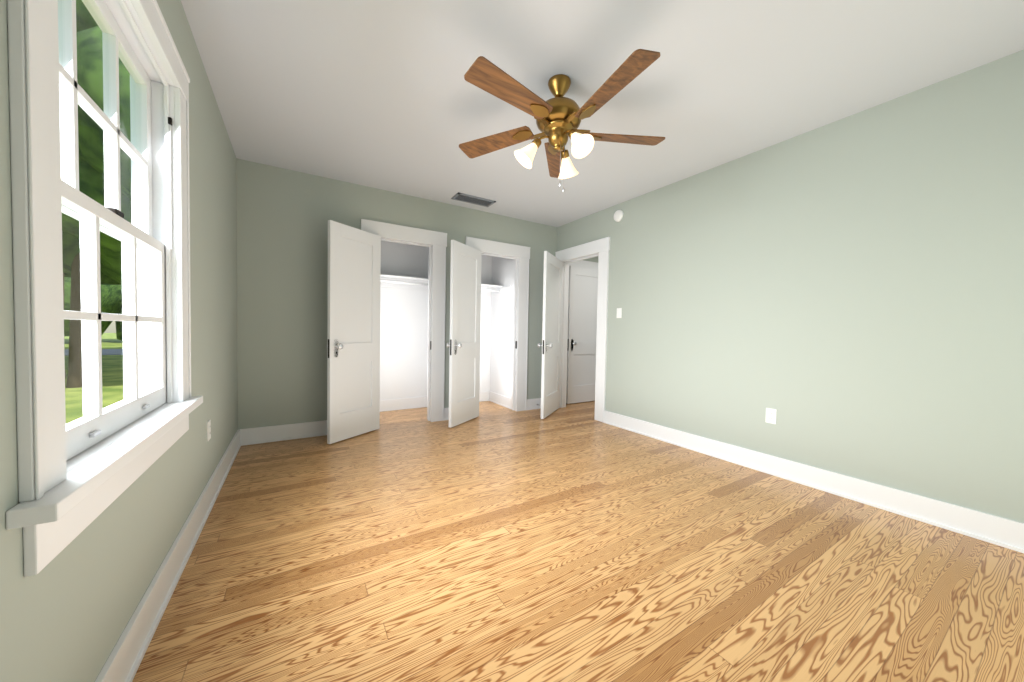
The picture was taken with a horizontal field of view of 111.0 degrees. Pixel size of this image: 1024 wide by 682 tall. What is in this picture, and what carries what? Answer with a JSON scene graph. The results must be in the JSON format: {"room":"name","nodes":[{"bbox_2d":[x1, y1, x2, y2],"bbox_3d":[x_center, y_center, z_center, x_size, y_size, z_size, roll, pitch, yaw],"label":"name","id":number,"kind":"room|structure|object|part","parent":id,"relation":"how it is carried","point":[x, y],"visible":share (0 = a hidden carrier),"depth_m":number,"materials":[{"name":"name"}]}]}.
{"room":"empty bedroom","nodes":[
{"label":"empty bedroom","id":0,"kind":"room"},
{"bbox_2d":[0,0,237,681],"bbox_3d":[-1.517,-0.269,1.490,0.135,2.550,5.582,0,2,-32],"label":"wall","id":1,"kind":"structure","parent":0,"point":[67,612],"depth_m":1.13,"materials":[{"name":"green paint"}]},
{"bbox_2d":[6,0,202,576],"bbox_3d":[-1.263,-0.379,1.112,0.222,1.630,1.230,0,2,-32],"label":"window","id":2,"kind":"structure","parent":1,"relation":"in","point":[58,508],"depth_m":0.99,"materials":[{"name":"white wood"}]},
{"bbox_3d":[-1.268,-0.396,1.108,0.099,1.361,0.927,0,2,-32],"label":"window sash","id":3,"kind":"part","parent":2,"relation":"part of","materials":[{"name":"white wood"}]},
{"bbox_2d":[95,429,242,681],"bbox_3d":[-1.265,0.946,1.235,0.025,0.144,4.561,0,2,-32],"label":"baseboard","id":4,"kind":"structure","parent":1,"relation":"attached to","point":[127,655],"depth_m":1.32,"materials":[{"name":"white wood"}]},
{"bbox_2d":[207,419,210,440],"bbox_3d":[-1.809,0.533,2.104,0.010,0.114,0.070,0,2,-32],"label":"electrical outlet","id":5,"kind":"object","parent":1,"relation":"attached to","point":[208,430],"visible":1,"depth_m":2.09,"materials":[{"name":"white plastic"}]},
{"bbox_2d":[236,158,556,428],"bbox_3d":[-0.946,-0.336,4.128,3.598,2.550,0.120,0,2,-32],"label":"wall","id":6,"kind":"structure","parent":0,"point":[284,216],"depth_m":3.39,"materials":[{"name":"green paint"}]},
{"bbox_2d":[243,420,326,444],"bbox_3d":[-2.010,0.869,3.437,0.999,0.144,0.025,0,2,-32],"label":"baseboard","id":7,"kind":"structure","parent":6,"relation":"attached to","point":[266,434],"depth_m":3.34,"materials":[{"name":"white wood"}]},
{"bbox_2d":[326,220,380,443],"bbox_3d":[-1.532,-0.077,3.461,0.185,2.028,0.601,2,2,25],"label":"closet door","id":8,"kind":"structure","parent":6,"relation":"in","point":[353,342],"depth_m":3.41,"materials":[{"name":"white wood"}]},
{"bbox_2d":[361,219,446,421],"bbox_3d":[-1.213,-0.160,3.963,0.934,2.200,0.163,0,2,-32],"label":"trim","id":9,"kind":"structure","parent":6,"relation":"attached to","point":[435,242],"depth_m":4.08,"materials":[{"name":"white wood"}]},
{"bbox_2d":[444,407,448,420],"bbox_3d":[-0.695,0.869,4.244,0.264,0.144,0.025,0,2,-32],"label":"baseboard","id":10,"kind":"structure","parent":6,"relation":"attached to","point":[446,410],"depth_m":4.19,"materials":[{"name":"white wood"}]},
{"bbox_2d":[447,240,481,427],"bbox_3d":[-0.530,-0.077,4.075,0.185,2.028,0.601,2,2,25],"label":"closet door","id":11,"kind":"structure","parent":6,"relation":"in","point":[465,320],"depth_m":4.03,"materials":[{"name":"white paint"},{"name":"painted wood"},{"name":"metal"}]},
{"bbox_2d":[465,236,529,410],"bbox_3d":[-0.211,-0.161,4.578,0.934,2.200,0.163,0,2,-32],"label":"trim","id":12,"kind":"structure","parent":6,"relation":"attached to","point":[519,255],"depth_m":4.71,"materials":[{"name":"white wood"}]},
{"bbox_2d":[527,398,540,409],"bbox_3d":[0.392,0.869,4.911,0.466,0.144,0.025,0,2,-32],"label":"baseboard","id":13,"kind":"structure","parent":6,"relation":"attached to","point":[531,403],"depth_m":4.85,"materials":[{"name":"white wood"}]},
{"bbox_2d":[380,240,512,399],"bbox_3d":[-1.130,-0.351,4.543,3.718,2.550,0.780,0,2,-32],"label":"wall","id":14,"kind":"structure","parent":0,"point":[403,343],"depth_m":4.80,"materials":[{"name":"white paint"}]},
{"bbox_2d":[380,396,426,411],"bbox_3d":[-1.632,0.842,4.607,1.229,0.144,0.025,0,2,-32],"label":"baseboard","id":15,"kind":"structure","parent":14,"relation":"attached to","point":[415,402],"depth_m":4.71,"materials":[{"name":"white wood"}]},
{"bbox_2d":[380,274,428,289],"bbox_3d":[-1.459,-0.741,4.325,1.230,0.110,0.580,0,2,-32],"label":"closet shelf","id":16,"kind":"object","parent":14,"relation":"attached to","point":[402,282],"visible":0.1,"depth_m":4.51,"materials":[{"name":"white wood"}]},
{"bbox_2d":[479,391,486,401],"bbox_3d":[-0.662,0.842,5.203,0.764,0.144,0.025,0,2,-32],"label":"baseboard","id":17,"kind":"structure","parent":14,"relation":"attached to","point":[482,395],"depth_m":5.33,"materials":[{"name":"white wood"}]},
{"bbox_2d":[481,284,510,294],"bbox_3d":[-0.489,-0.741,4.920,0.765,0.110,0.580,0,2,-32],"label":"closet shelf","id":18,"kind":"object","parent":14,"relation":"attached to","point":[487,289],"visible":0.44,"depth_m":5.05,"materials":[{"name":"white wood"}]},
{"bbox_3d":[-0.489,-0.726,4.921,0.729,0.032,0.032,0,2,-32],"label":"closet hang rod","id":19,"kind":"part","parent":18,"relation":"part of","materials":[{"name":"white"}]},
{"bbox_2d":[487,391,510,408],"bbox_3d":[-0.163,0.853,5.095,0.025,0.144,0.628,0,2,-32],"label":"baseboard","id":20,"kind":"structure","parent":14,"relation":"attached to","point":[496,398],"depth_m":5.12,"materials":[{"name":"white wood"}]},
{"bbox_2d":[132,401,1023,681],"bbox_3d":[0.558,1.055,2.816,5.188,0.100,5.582,0,2,-32],"label":"floor","id":21,"kind":"structure","parent":0,"point":[566,543],"depth_m":1.57,"materials":[{"name":"brown wood"}]},
{"bbox_2d":[584,257,597,262],"bbox_3d":[1.150,-0.337,5.472,1.140,2.550,0.120,0,2,-32],"label":"wall","id":22,"kind":"structure","parent":0,"point":[594,259],"depth_m":5.42,"materials":[{"name":"grey paint"}]},
{"bbox_2d":[566,266,597,403],"bbox_3d":[1.155,-0.084,5.345,0.727,2.028,0.120,0,2,-32],"label":"hall door","id":23,"kind":"structure","parent":22,"relation":"in","point":[582,330],"depth_m":5.31,"materials":[{"name":"white wood"}]},
{"bbox_2d":[181,0,1023,226],"bbox_3d":[0.605,-1.593,2.739,5.188,0.100,5.582,0,2,-32],"label":"ceiling","id":24,"kind":"structure","parent":0,"point":[383,95],"depth_m":2.03,"materials":[{"name":"white paint"}]},
{"bbox_2d":[451,192,495,206],"bbox_3d":[-0.431,-1.591,3.980,0.460,0.014,0.200,0,2,-32],"label":"ceiling vent","id":25,"kind":"object","parent":24,"relation":"in","point":[471,199],"visible":1,"depth_m":3.97,"materials":[{"name":"grey metal"}]},
{"bbox_2d":[459,49,664,192],"bbox_3d":[0.292,-1.202,2.053,1.299,0.654,1.261,0,2,-32],"label":"fan","id":26,"kind":"object","parent":24,"relation":"hanging from","point":[558,117],"visible":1,"depth_m":1.98,"materials":[{"name":"brown wood"}]},
{"bbox_2d":[557,50,1023,522],"bbox_3d":[1.831,-0.258,3.157,0.120,2.550,4.682,0,2,-32],"label":"wall","id":27,"kind":"structure","parent":0,"point":[844,296],"depth_m":2.33,"materials":[{"name":"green paint"}]},
{"bbox_2d":[538,251,562,418],"bbox_3d":[0.525,-0.073,4.578,0.185,2.028,0.721,2,2,23],"label":"entry door","id":28,"kind":"structure","parent":27,"relation":"in","point":[551,337],"depth_m":4.50,"materials":[{"name":"white painted wood"},{"name":"metal hardware"}]},
{"bbox_2d":[555,237,609,421],"bbox_3d":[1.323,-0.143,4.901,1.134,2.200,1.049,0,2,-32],"label":"door frame","id":29,"kind":"structure","parent":27,"relation":"attached to","point":[599,248],"depth_m":4.31,"materials":[{"name":"white wood"}]},
{"bbox_2d":[614,210,623,221],"bbox_3d":[1.210,-1.430,4.020,0.036,0.132,0.132,0,2,-32],"label":"smoke detector","id":30,"kind":"object","parent":27,"relation":"attached to","point":[618,215],"visible":1,"depth_m":3.99,"materials":[{"name":"white plastic"}]},
{"bbox_2d":[617,308,621,317],"bbox_3d":[1.223,-0.319,4.025,0.010,0.114,0.070,0,2,-32],"label":"switch plate","id":31,"kind":"object","parent":27,"relation":"attached to","point":[619,312],"visible":1,"depth_m":4.01,"materials":[{"name":"white plastic"}]},
{"bbox_2d":[766,408,776,423],"bbox_3d":[2.013,0.583,2.737,0.010,0.114,0.070,0,2,-32],"label":"electrical outlet","id":32,"kind":"object","parent":27,"relation":"attached to","point":[771,414],"visible":1,"depth_m":2.73,"materials":[{"name":"white plastic"}]},
{"bbox_2d":[603,410,1023,552],"bbox_3d":[2.029,0.962,2.695,0.025,0.144,3.544,0,2,-32],"label":"baseboard","id":33,"kind":"structure","parent":27,"relation":"attached to","point":[1003,532],"depth_m":2.32,"materials":[{"name":"white wood"}]},
{"label":"outside","id":34,"kind":"structure","parent":0,"visible":0},
{"bbox_2d":[64,333,123,423],"bbox_3d":[-47.347,0.899,-0.375,79.790,0.200,130.000,0,2,-32],"label":"lawn","id":35,"kind":"structure","parent":34,"point":[111,364],"depth_m":9.60,"materials":[{"name":"green plant"}]},
{"bbox_2d":[62,231,121,376],"bbox_3d":[-13.318,-4.697,10.336,11.014,11.567,11.322,0,2,-32],"label":"tree","id":36,"kind":"object","parent":35,"relation":"on","point":[72,242],"depth_m":9.04,"materials":[{"name":"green plant"}]},
{"bbox_2d":[64,349,122,355],"bbox_3d":[-50.083,0.619,3.806,79.500,0.020,6.000,0,2,-32],"label":"street","id":37,"kind":"structure","parent":35,"relation":"on","point":[114,352],"depth_m":19.75,"materials":[{"name":"grey asphalt"}]},
{"bbox_2d":[64,277,122,340],"bbox_3d":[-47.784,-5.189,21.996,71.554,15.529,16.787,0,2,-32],"label":"tree","id":38,"kind":"object","parent":35,"relation":"on","point":[112,305],"depth_m":27.67,"materials":[{"name":"green plant"}]},
{"bbox_2d":[62,0,131,251],"bbox_3d":[-8.244,-3.925,9.032,6.486,10.279,6.294,0,2,-32],"label":"tree","id":39,"kind":"object","parent":35,"relation":"on","point":[84,174],"depth_m":7.07,"materials":[{"name":"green plant"}]},
{"bbox_2d":[66,26,130,387],"bbox_3d":[-10.594,-4.619,8.947,9.057,11.586,9.750,0,2,-32],"label":"tree","id":40,"kind":"object","parent":35,"relation":"on","point":[91,132],"depth_m":6.29,"materials":[{"name":"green plant"}]}
]}

